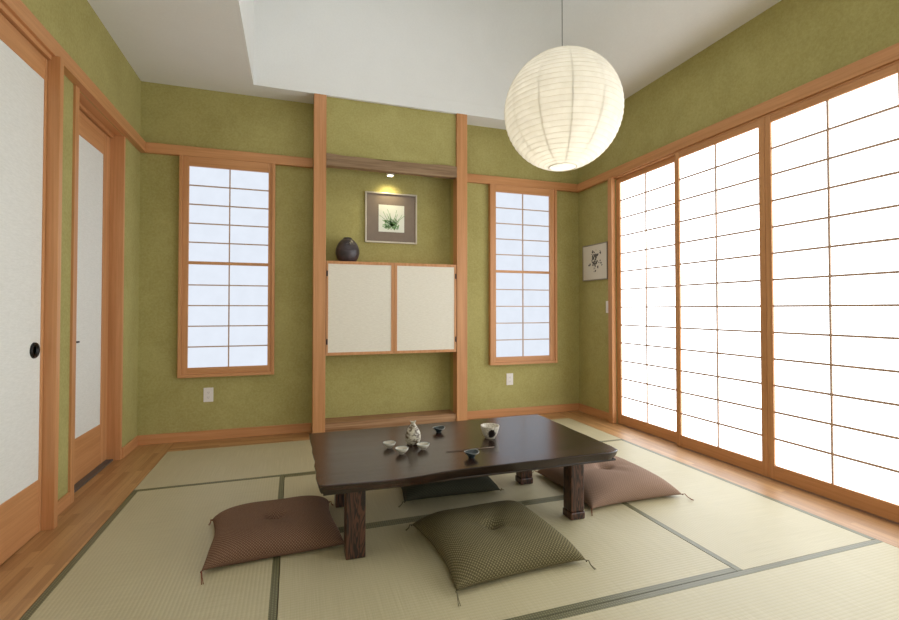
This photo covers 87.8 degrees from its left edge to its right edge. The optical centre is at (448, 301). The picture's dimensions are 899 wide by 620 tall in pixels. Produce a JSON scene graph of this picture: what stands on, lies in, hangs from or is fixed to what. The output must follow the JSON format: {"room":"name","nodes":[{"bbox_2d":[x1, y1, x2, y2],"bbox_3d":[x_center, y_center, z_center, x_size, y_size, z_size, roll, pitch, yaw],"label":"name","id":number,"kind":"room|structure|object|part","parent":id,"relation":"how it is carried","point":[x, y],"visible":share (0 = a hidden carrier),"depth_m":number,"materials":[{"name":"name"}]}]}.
{"room":"traditional dwelling","nodes":[
{"label":"traditional dwelling","id":0,"kind":"room"},
{"bbox_2d":[21,0,140,499],"bbox_3d":[-1.795,-1.160,1.171,0.240,4.600,5.916,0,-1,-18],"label":"wall","id":1,"kind":"structure","parent":0,"point":[74,24],"depth_m":3.02,"materials":[{"name":"green paint"}]},
{"bbox_2d":[0,13,47,564],"bbox_3d":[-1.776,-0.057,1.480,0.039,2.396,1.887,0,-1,-18],"label":"door","id":2,"kind":"structure","parent":1,"relation":"in","point":[23,69],"depth_m":2.18,"materials":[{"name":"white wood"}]},
{"bbox_3d":[-1.778,1.010,1.466,0.029,0.264,1.837,0,-1,-18],"label":"panel","id":3,"kind":"part","parent":2,"relation":"part of","materials":[{"name":"brown wood"}]},
{"bbox_3d":[-1.780,-1.199,1.503,0.033,0.111,1.837,0,-1,-18],"label":"rail","id":4,"kind":"part","parent":2,"relation":"part of","materials":[{"name":"brown wood"}]},
{"bbox_3d":[-2.035,0.241,2.300,0.010,0.080,0.080,0,-1,-18],"label":"finger pull","id":5,"kind":"part","parent":2,"relation":"part of","materials":[{"name":"black metal"}]},
{"bbox_2d":[0,2,51,59],"bbox_3d":[-1.786,-1.271,1.498,0.082,0.024,1.888,0,-1,-18],"label":"trim","id":6,"kind":"structure","parent":1,"relation":"attached to","point":[4,11],"depth_m":2.17,"materials":[{"name":"brown wood"}]},
{"bbox_2d":[41,56,63,530],"bbox_3d":[-2.078,-0.053,2.398,0.130,2.429,0.040,0,-1,-18],"label":"trim","id":7,"kind":"structure","parent":1,"relation":"attached to","point":[55,75],"depth_m":2.40,"materials":[{"name":"brown wood"}]},
{"bbox_2d":[58,492,69,514],"bbox_3d":[-2.128,1.127,2.537,0.014,0.075,0.293,0,-1,-18],"label":"baseboard","id":8,"kind":"structure","parent":1,"relation":"attached to","point":[63,502],"depth_m":2.60,"materials":[{"name":"brown wood"}]},
{"bbox_2d":[0,0,145,152],"bbox_3d":[-1.639,-1.332,1.162,0.048,0.085,5.796,0,-1,-18],"label":"trim","id":9,"kind":"structure","parent":1,"relation":"attached to","point":[73,72],"depth_m":2.66,"materials":[{"name":"brown wood"}]},
{"bbox_2d":[68,85,79,504],"bbox_3d":[-2.224,-0.047,2.709,0.098,2.428,0.050,0,-1,-18],"label":"trim","id":10,"kind":"structure","parent":1,"relation":"attached to","point":[76,90],"depth_m":2.71,"materials":[{"name":"brown wood"}]},
{"bbox_2d":[74,110,110,484],"bbox_3d":[-2.414,-0.034,3.094,0.047,2.386,0.793,0,-1,-18],"label":"door","id":11,"kind":"structure","parent":1,"relation":"in","point":[94,144],"depth_m":3.20,"materials":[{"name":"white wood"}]},
{"bbox_3d":[-2.416,1.016,3.066,0.029,0.286,0.575,0,-1,-18],"label":"panel","id":12,"kind":"part","parent":11,"relation":"part of","materials":[{"name":"brown wood"}]},
{"bbox_3d":[-2.418,-0.097,3.084,0.025,1.940,0.575,0,-1,-18],"label":"cloth panel","id":13,"kind":"part","parent":11,"relation":"part of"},
{"bbox_3d":[-2.418,-1.147,3.102,0.033,0.160,0.575,0,-1,-18],"label":"rail","id":14,"kind":"part","parent":11,"relation":"part of","materials":[{"name":"brown wood"}]},
{"bbox_2d":[74,459,112,492],"bbox_3d":[-2.420,1.167,3.071,0.118,0.012,0.794,0,-1,-18],"label":"trim","id":15,"kind":"structure","parent":1,"relation":"attached to","point":[84,480],"depth_m":3.14,"materials":[{"name":"brown wood"}]},
{"bbox_2d":[79,92,122,137],"bbox_3d":[-2.406,-1.253,3.118,0.168,0.003,0.796,0,-1,-18],"label":"trim","id":16,"kind":"structure","parent":1,"relation":"attached to","point":[84,101],"depth_m":3.15,"materials":[{"name":"brown wood"}]},
{"bbox_2d":[106,135,125,459],"bbox_3d":[-2.534,-0.034,3.491,0.174,2.428,0.032,0,-1,-18],"label":"trim","id":17,"kind":"structure","parent":1,"relation":"attached to","point":[118,143],"depth_m":3.49,"materials":[{"name":"brown wood"}]},
{"bbox_2d":[122,435,138,457],"bbox_3d":[-2.512,1.144,3.689,0.014,0.080,0.369,0,-1,-18],"label":"baseboard","id":18,"kind":"structure","parent":1,"relation":"attached to","point":[133,443],"depth_m":3.66,"materials":[{"name":"brown wood"}]},
{"bbox_2d":[87,0,505,129],"bbox_3d":[0.352,-2.664,1.847,4.245,1.568,5.796,0,-1,-18],"label":"ceiling","id":19,"kind":"structure","parent":0,"point":[199,44],"depth_m":3.55,"materials":[{"name":"white paint"}]},
{"bbox_2d":[137,81,578,434],"bbox_3d":[-0.524,-1.100,4.647,4.365,4.600,0.120,0,-1,-18],"label":"wall","id":20,"kind":"structure","parent":0,"point":[371,384],"depth_m":4.32,"materials":[{"name":"green paint"}]},
{"bbox_2d":[203,387,212,401],"bbox_3d":[-2.073,0.805,4.031,0.076,0.122,0.008,0,-1,-18],"label":"wall outlet","id":21,"kind":"object","parent":20,"relation":"attached to","point":[208,392],"visible":1,"depth_m":4.03,"materials":[{"name":"white plastic"}]},
{"bbox_2d":[138,423,311,444],"bbox_3d":[-1.911,1.151,4.076,1.370,0.080,0.014,0,-1,-18],"label":"baseboard","id":22,"kind":"structure","parent":20,"relation":"attached to","point":[302,427],"depth_m":4.05,"materials":[{"name":"brown wood"}]},
{"bbox_2d":[177,155,275,377],"bbox_3d":[-1.924,-0.295,4.078,0.761,1.885,0.050,0,-1,-18],"label":"window","id":23,"kind":"structure","parent":20,"relation":"in","point":[226,250],"depth_m":4.08,"materials":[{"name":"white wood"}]},
{"bbox_3d":[-2.273,-0.297,3.962,0.026,1.885,0.050,0,-1,-18],"label":"casing","id":24,"kind":"part","parent":23,"relation":"part of","materials":[{"name":"brown wood"}]},
{"bbox_3d":[-1.924,0.634,4.062,0.709,0.026,0.050,0,-1,-18],"label":"casing","id":25,"kind":"part","parent":23,"relation":"part of","materials":[{"name":"brown wood"}]},
{"bbox_3d":[-1.919,0.594,4.071,0.633,0.055,0.036,0,-1,-18],"label":"rail","id":26,"kind":"part","parent":23,"relation":"part of","materials":[{"name":"brown wood"}]},
{"bbox_3d":[-1.920,-0.330,4.090,0.633,0.026,0.030,0,-1,-18],"label":"meeting rail","id":27,"kind":"part","parent":23,"relation":"part of","materials":[{"name":"brown wood"}]},
{"bbox_3d":[-1.919,-1.197,4.102,0.633,0.080,0.036,0,-1,-18],"label":"rail","id":28,"kind":"part","parent":23,"relation":"part of","materials":[{"name":"brown wood"}]},
{"bbox_3d":[-1.575,-0.293,4.194,0.026,1.885,0.050,0,-1,-18],"label":"casing","id":29,"kind":"part","parent":23,"relation":"part of","materials":[{"name":"brown wood"}]},
{"bbox_2d":[146,142,312,167],"bbox_3d":[-1.892,-1.281,4.114,1.336,0.085,0.034,0,-1,-18],"label":"trim","id":30,"kind":"structure","parent":20,"relation":"attached to","point":[151,148],"depth_m":4.08,"materials":[{"name":"brown wood"}]},
{"bbox_2d":[325,261,455,355],"bbox_3d":[-0.541,0.064,4.436,1.229,0.847,0.229,0,-1,-18],"label":"upper cabinet","id":31,"kind":"object","parent":20,"relation":"attached to","point":[372,307],"visible":0.94,"depth_m":4.32,"materials":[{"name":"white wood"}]},
{"bbox_2d":[335,237,358,261],"bbox_3d":[-0.935,-0.476,4.312,0.217,0.227,0.217,0,-1,-18],"label":"round vase","id":32,"kind":"object","parent":31,"relation":"on","point":[347,249],"visible":0.91,"depth_m":4.23,"materials":[{"name":"brown ceramic"}]},
{"bbox_3d":[-0.803,0.061,4.244,0.575,0.795,0.014,0,-1,-18],"label":"cloth panel","id":33,"kind":"part","parent":31,"relation":"part of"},
{"bbox_3d":[-0.800,0.060,4.245,0.609,0.842,0.021,0,-1,-18],"label":"door frame","id":34,"kind":"part","parent":31,"relation":"part of","materials":[{"name":"brown wood"}]},
{"bbox_3d":[-0.219,0.064,4.438,0.609,0.842,0.021,0,-1,-18],"label":"door frame","id":35,"kind":"part","parent":31,"relation":"part of","materials":[{"name":"brown wood"}]},
{"bbox_3d":[-0.222,0.064,4.437,0.575,0.795,0.014,0,-1,-18],"label":"cloth panel","id":36,"kind":"part","parent":31,"relation":"part of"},
{"bbox_2d":[365,191,416,243],"bbox_3d":[-0.560,-0.810,4.552,0.510,0.488,0.025,0,-1,-18],"label":"framed picture","id":37,"kind":"object","parent":20,"relation":"attached to","point":[389,217],"visible":1,"depth_m":4.55,"materials":[{"name":"brown paper"}]},
{"bbox_3d":[-0.795,-0.812,4.474,0.014,0.488,0.025,0,-1,-18],"label":"frame","id":38,"kind":"part","parent":37,"relation":"part of","materials":[{"name":"silver metal"}]},
{"bbox_2d":[379,204,403,232],"bbox_3d":[-0.558,-0.806,4.551,0.252,0.262,0.001,0,-1,-18],"label":"print","id":39,"kind":"object","parent":37,"relation":"attached to","point":[391,216],"depth_m":4.55,"materials":[{"name":"paper"}]},
{"bbox_3d":[-0.560,-1.048,4.556,0.482,0.014,0.025,0,-1,-18],"label":"frame","id":40,"kind":"part","parent":37,"relation":"part of","materials":[{"name":"silver metal"}]},
{"bbox_3d":[-0.560,-0.574,4.548,0.482,0.014,0.025,0,-1,-18],"label":"frame","id":41,"kind":"part","parent":37,"relation":"part of","materials":[{"name":"silver metal"}]},
{"bbox_3d":[-0.324,-0.809,4.631,0.014,0.488,0.025,0,-1,-18],"label":"frame","id":42,"kind":"part","parent":37,"relation":"part of","materials":[{"name":"silver metal"}]},
{"bbox_2d":[506,373,512,384],"bbox_3d":[0.643,0.820,4.934,0.076,0.122,0.008,0,-1,-18],"label":"wall outlet","id":43,"kind":"object","parent":20,"relation":"attached to","point":[509,376],"visible":1,"depth_m":4.93,"materials":[{"name":"white plastic"}]},
{"bbox_2d":[467,173,576,191],"bbox_3d":[0.769,-1.265,4.998,1.380,0.085,0.034,0,-1,-18],"label":"trim","id":44,"kind":"structure","parent":20,"relation":"attached to","point":[471,178],"depth_m":4.98,"materials":[{"name":"brown wood"}]},
{"bbox_2d":[488,184,557,364],"bbox_3d":[0.797,-0.280,4.982,0.790,1.885,0.050,0,-1,-18],"label":"window","id":45,"kind":"structure","parent":20,"relation":"in","point":[522,220],"depth_m":4.99,"materials":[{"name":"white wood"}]},
{"bbox_3d":[0.435,-0.282,4.862,0.026,1.885,0.050,0,-1,-18],"label":"casing","id":46,"kind":"part","parent":45,"relation":"part of","materials":[{"name":"brown wood"}]},
{"bbox_3d":[0.789,-1.185,5.003,0.638,0.074,0.036,0,-1,-18],"label":"rail","id":47,"kind":"part","parent":45,"relation":"part of","materials":[{"name":"brown wood"}]},
{"bbox_3d":[0.788,-0.314,4.991,0.638,0.026,0.030,0,-1,-18],"label":"meeting rail","id":48,"kind":"part","parent":45,"relation":"part of","materials":[{"name":"brown wood"}]},
{"bbox_3d":[0.789,0.609,4.972,0.638,0.055,0.036,0,-1,-18],"label":"rail","id":49,"kind":"part","parent":45,"relation":"part of","materials":[{"name":"brown wood"}]},
{"bbox_3d":[0.797,0.650,4.966,0.738,0.026,0.050,0,-1,-18],"label":"casing","id":50,"kind":"part","parent":45,"relation":"part of","materials":[{"name":"brown wood"}]},
{"bbox_3d":[1.160,-0.278,5.103,0.026,1.885,0.050,0,-1,-18],"label":"casing","id":51,"kind":"part","parent":45,"relation":"part of","materials":[{"name":"brown wood"}]},
{"bbox_2d":[467,403,578,418],"bbox_3d":[0.776,1.166,4.969,1.401,0.080,0.014,0,-1,-18],"label":"baseboard","id":52,"kind":"structure","parent":20,"relation":"attached to","point":[575,406],"depth_m":4.96,"materials":[{"name":"brown wood"}]},
{"bbox_2d":[326,97,455,410],"bbox_3d":[-0.546,-0.319,4.458,1.422,3.032,0.198,0,-1,-18],"label":"wall","id":53,"kind":"structure","parent":0,"point":[354,128],"depth_m":4.39,"materials":[{"name":"green paint"}]},
{"bbox_2d":[312,93,326,432],"bbox_3d":[-1.159,-0.326,4.179,0.107,3.036,0.114,0,-1,-18],"label":"wooden post","id":54,"kind":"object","parent":53,"relation":"attached to","point":[320,100],"depth_m":4.13,"materials":[{"name":"brown wood"}]},
{"bbox_2d":[326,153,456,178],"bbox_3d":[-0.515,-1.260,4.380,1.229,0.116,0.072,0,-1,-18],"label":"beam","id":55,"kind":"structure","parent":53,"relation":"attached to","point":[332,160],"depth_m":4.34,"materials":[{"name":"brown wood"}]},
{"bbox_2d":[453,113,466,420],"bbox_3d":[0.112,-0.319,4.601,0.108,3.036,0.114,0,-1,-18],"label":"trim","id":56,"kind":"structure","parent":53,"relation":"attached to","point":[460,182],"depth_m":4.55,"materials":[{"name":"brown wood"}]},
{"bbox_2d":[0,411,898,619],"bbox_3d":[0.282,1.181,1.784,4.615,0.060,5.846,0,-1,-18],"label":"floor","id":57,"kind":"structure","parent":0,"point":[24,576],"depth_m":2.73,"materials":[{"name":"brown wood"}]},
{"bbox_2d":[20,476,283,619],"bbox_3d":[-1.238,1.172,2.142,0.882,0.031,1.828,0,-1,-18],"label":"mat","id":58,"kind":"object","parent":57,"relation":"on","point":[146,561],"visible":0.92,"depth_m":2.02,"materials":[{"name":"wicker"}]},
{"bbox_2d":[200,495,343,584],"bbox_3d":[-0.843,1.100,2.298,0.654,0.115,0.622,0,-1,-22],"label":"floor cushion","id":59,"kind":"object","parent":58,"relation":"on","point":[248,532],"visible":1,"depth_m":2.17,"materials":[{"name":"brown fabric"}]},
{"bbox_2d":[133,440,315,491],"bbox_3d":[-1.217,1.196,3.563,1.818,0.031,0.852,0,-1,-18],"label":"mat","id":60,"kind":"object","parent":57,"relation":"on","point":[257,461],"visible":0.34,"depth_m":3.38,"materials":[{"name":"wicker"}]},
{"bbox_2d":[325,409,455,431],"bbox_3d":[-0.544,1.139,4.426,1.229,0.121,0.210,0,-1,-18],"label":"ledge","id":61,"kind":"object","parent":57,"relation":"on","point":[435,416],"visible":0.74,"depth_m":4.35,"materials":[{"name":"brown wood"}]},
{"bbox_2d":[284,470,562,529],"bbox_3d":[-0.081,1.187,3.012,1.858,0.031,0.907,0,-1,-18],"label":"mat","id":62,"kind":"object","parent":57,"relation":"on","point":[382,505],"visible":0.16,"depth_m":2.77,"materials":[{"name":"wicker"}]},
{"bbox_2d":[398,476,503,506],"bbox_3d":[-0.061,1.119,3.064,0.704,0.104,0.688,0,-1,-17],"label":"floor cushion","id":63,"kind":"object","parent":62,"relation":"on","point":[477,484],"visible":0.33,"depth_m":2.79,"materials":[{"name":"green fabric"}]},
{"bbox_2d":[277,498,736,619],"bbox_3d":[0.208,1.172,2.144,1.858,0.031,0.919,0,-1,-18],"label":"mat","id":64,"kind":"object","parent":57,"relation":"on","point":[401,575],"visible":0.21,"depth_m":1.96,"materials":[{"name":"wicker"}]},
{"bbox_2d":[309,414,617,559],"bbox_3d":[0.041,0.984,2.671,1.586,0.364,0.955,0,-1,-18],"label":"table","id":65,"kind":"object","parent":64,"relation":"on","point":[348,464],"visible":0.98,"depth_m":2.45,"materials":[{"name":"brown wood"}]},
{"bbox_3d":[-0.611,1.012,2.694,0.088,0.309,0.088,0,-1,-18],"label":"leg","id":66,"kind":"part","parent":65,"relation":"part of","materials":[{"name":"brown wood"}]},
{"bbox_3d":[-0.431,1.002,2.142,0.088,0.309,0.088,0,-1,-18],"label":"leg","id":67,"kind":"part","parent":65,"relation":"part of","materials":[{"name":"brown wood"}]},
{"bbox_2d":[383,440,395,448],"bbox_3d":[-0.324,0.783,2.549,0.071,0.031,0.071,0,-1,-18],"label":"cup","id":68,"kind":"object","parent":65,"relation":"on","point":[389,444],"visible":1,"depth_m":2.54,"materials":[{"name":"ceramic"}]},
{"bbox_2d":[395,446,408,454],"bbox_3d":[-0.245,0.781,2.445,0.071,0.031,0.071,0,-1,-18],"label":"cup","id":69,"kind":"object","parent":65,"relation":"on","point":[400,449],"visible":1,"depth_m":2.44,"materials":[{"name":"ceramic"}]},
{"bbox_2d":[405,420,420,444],"bbox_3d":[-0.202,0.735,2.625,0.089,0.130,0.089,0,-1,-18],"label":"bottle","id":70,"kind":"object","parent":65,"relation":"on","point":[412,435],"visible":0.99,"depth_m":2.60,"materials":[{"name":"ceramic"}]},
{"bbox_2d":[417,442,429,449],"bbox_3d":[-0.139,0.782,2.521,0.071,0.031,0.071,0,-1,-18],"label":"cup","id":71,"kind":"object","parent":65,"relation":"on","point":[422,445],"visible":1,"depth_m":2.51,"materials":[{"name":"ceramic"}]},
{"bbox_2d":[433,425,444,432],"bbox_3d":[-0.062,0.787,2.873,0.078,0.035,0.078,1,-1,-41],"label":"cup","id":72,"kind":"object","parent":65,"relation":"on","point":[438,429],"visible":1,"depth_m":2.87,"materials":[{"name":"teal ceramic"}]},
{"bbox_2d":[464,449,478,458],"bbox_3d":[0.116,0.778,2.384,0.078,0.035,0.078,1,-1,-41],"label":"cup","id":73,"kind":"object","parent":65,"relation":"on","point":[471,453],"visible":1,"depth_m":2.39,"materials":[{"name":"teal ceramic"}]},
{"bbox_2d":[481,423,498,438],"bbox_3d":[0.242,0.766,2.753,0.111,0.073,0.111,0,-1,-18],"label":"bowl","id":74,"kind":"object","parent":65,"relation":"on","point":[489,430],"visible":1,"depth_m":2.72,"materials":[{"name":"beige ceramic"}]},
{"bbox_3d":[0.488,1.018,3.035,0.088,0.309,0.088,0,-1,-18],"label":"leg","id":75,"kind":"part","parent":65,"relation":"part of","materials":[{"name":"brown wood"}]},
{"bbox_3d":[0.675,1.009,2.531,0.088,0.309,0.088,0,-1,-18],"label":"leg","id":76,"kind":"part","parent":65,"relation":"part of","materials":[{"name":"brown wood"}]},
{"bbox_2d":[406,500,595,605],"bbox_3d":[0.218,1.096,2.210,0.707,0.120,0.715,0,-1,-21],"label":"floor cushion","id":77,"kind":"object","parent":64,"relation":"on","point":[486,542],"visible":1,"depth_m":2.06,"materials":[{"name":"green fabric"}]},
{"bbox_2d":[533,616,549,619],"bbox_3d":[-0.359,1.152,0.985,1.818,0.031,0.918,0,-1,-18],"label":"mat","id":78,"kind":"object","parent":57,"relation":"on","point":[545,617],"visible":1,"depth_m":1.69,"materials":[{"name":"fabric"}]},
{"bbox_2d":[551,418,623,441],"bbox_3d":[0.510,1.206,4.137,1.819,0.031,0.852,0,-1,-18],"label":"mat","id":79,"kind":"object","parent":57,"relation":"on","point":[601,436],"visible":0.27,"depth_m":4.33,"materials":[{"name":"wicker"}]},
{"bbox_2d":[548,539,898,619],"bbox_3d":[1.368,1.162,1.560,1.819,0.031,0.918,0,-1,-18],"label":"mat","id":80,"kind":"object","parent":57,"relation":"on","point":[859,581],"visible":1,"depth_m":1.83,"materials":[{"name":"wicker"}]},
{"bbox_2d":[603,440,874,570],"bbox_3d":[1.372,1.187,3.010,0.895,0.031,1.828,0,-1,-18],"label":"mat","id":81,"kind":"object","parent":57,"relation":"on","point":[742,528],"visible":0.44,"depth_m":2.48,"materials":[{"name":"wicker"}]},
{"bbox_2d":[532,456,692,515],"bbox_3d":[1.007,1.102,2.966,0.739,0.134,0.728,0,-1,-18],"label":"floor cushion","id":82,"kind":"object","parent":81,"relation":"on","point":[620,480],"visible":0.7,"depth_m":2.76,"materials":[{"name":"brown fabric"}]},
{"bbox_2d":[254,0,780,108],"bbox_3d":[0.809,-2.706,1.880,3.357,1.424,5.567,0,-1,-18],"label":"ceiling","id":83,"kind":"structure","parent":0,"point":[465,51],"depth_m":4.24,"materials":[{"name":"white paint"}]},
{"bbox_2d":[578,0,898,422],"bbox_3d":[2.423,-1.137,2.510,0.120,4.600,5.796,0,-1,-18],"label":"wall","id":84,"kind":"structure","parent":0,"point":[791,44],"depth_m":3.51,"materials":[{"name":"green paint"}]},
{"bbox_2d":[579,403,608,420],"bbox_3d":[1.535,1.165,4.929,0.014,0.080,0.569,0,-1,-18],"label":"baseboard","id":85,"kind":"structure","parent":84,"relation":"attached to","point":[604,415],"depth_m":4.92,"materials":[{"name":"brown wood"}]},
{"bbox_2d":[582,241,607,280],"bbox_3d":[1.541,-0.414,4.931,0.017,0.382,0.424,0,-1,-18],"label":"framed picture","id":86,"kind":"object","parent":84,"relation":"attached to","point":[594,256],"visible":0.95,"depth_m":4.92,"materials":[{"name":"grey paper"}]},
{"bbox_3d":[1.606,-0.417,4.734,0.017,0.382,0.010,0,-1,-18],"label":"frame","id":87,"kind":"part","parent":86,"relation":"part of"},
{"bbox_2d":[608,177,616,423],"bbox_3d":[1.620,-0.014,4.641,0.047,2.429,0.060,0,-1,-18],"label":"trim","id":88,"kind":"structure","parent":84,"relation":"attached to","point":[611,182],"depth_m":4.62,"materials":[{"name":"brown wood"}]},
{"bbox_2d":[616,156,676,442],"bbox_3d":[1.799,-0.016,4.246,0.030,2.406,0.800,0,-1,-18],"label":"door","id":89,"kind":"structure","parent":84,"relation":"in","point":[645,197],"depth_m":4.23,"materials":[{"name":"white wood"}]},
{"bbox_3d":[1.800,-1.194,4.266,0.028,0.050,0.690,0,-1,-18],"label":"rail","id":90,"kind":"part","parent":89,"relation":"part of","materials":[{"name":"brown wood"}]},
{"bbox_3d":[1.800,1.141,4.226,0.028,0.092,0.690,0,-1,-18],"label":"rail","id":91,"kind":"part","parent":89,"relation":"part of","materials":[{"name":"brown wood"}]},
{"bbox_2d":[675,118,767,476],"bbox_3d":[2.010,-0.029,3.498,0.030,2.406,0.777,0,-1,-18],"label":"door","id":92,"kind":"structure","parent":84,"relation":"in","point":[720,229],"depth_m":3.45,"materials":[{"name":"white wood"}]},
{"bbox_3d":[2.011,-1.206,3.518,0.028,0.050,0.693,0,-1,-18],"label":"rail","id":93,"kind":"part","parent":92,"relation":"part of","materials":[{"name":"brown wood"}]},
{"bbox_3d":[2.011,1.128,3.478,0.028,0.092,0.693,0,-1,-18],"label":"rail","id":94,"kind":"part","parent":92,"relation":"part of","materials":[{"name":"brown wood"}]},
{"bbox_2d":[576,43,898,192],"bbox_3d":[2.349,-1.309,2.488,0.035,0.085,5.796,0,-1,-18],"label":"trim","id":95,"kind":"structure","parent":84,"relation":"attached to","point":[888,55],"depth_m":3.12,"materials":[{"name":"brown wood"}]},
{"bbox_2d":[613,60,898,178],"bbox_3d":[2.405,-1.259,2.435,0.083,0.014,4.662,0,-1,-18],"label":"trim","id":96,"kind":"structure","parent":84,"relation":"attached to","point":[897,61],"depth_m":3.21,"materials":[{"name":"brown wood"}]},
{"bbox_2d":[764,63,898,522],"bbox_3d":[2.256,-0.041,2.760,0.030,2.406,0.773,0,-1,-18],"label":"door","id":97,"kind":"structure","parent":84,"relation":"in","point":[832,156],"depth_m":2.73,"materials":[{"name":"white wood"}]},
{"bbox_3d":[2.256,-1.219,2.781,0.028,0.050,0.689,0,-1,-18],"label":"rail","id":98,"kind":"part","parent":97,"relation":"part of","materials":[{"name":"brown wood"}]},
{"bbox_3d":[2.256,1.115,2.741,0.028,0.092,0.689,0,-1,-18],"label":"rail","id":99,"kind":"part","parent":97,"relation":"part of","materials":[{"name":"brown wood"}]},
{"bbox_3d":[0.427,-3.429,1.797,2.692,0.040,5.628,0,-1,-18],"label":"ceiling","id":100,"kind":"structure","parent":0,"visible":0},
{"bbox_2d":[504,2,623,171],"bbox_3d":[0.587,-2.045,2.433,0.598,2.708,0.598,0,-1,-18],"label":"paper lantern","id":101,"kind":"object","parent":100,"relation":"hanging from","point":[564,108],"visible":1,"depth_m":2.20,"materials":[{"name":"white paper"}]},
{"bbox_3d":[0.587,-2.212,2.436,0.004,2.322,0.004,0,-1,-18],"label":"cord","id":102,"kind":"part","parent":101,"relation":"part of","materials":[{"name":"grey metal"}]}
]}

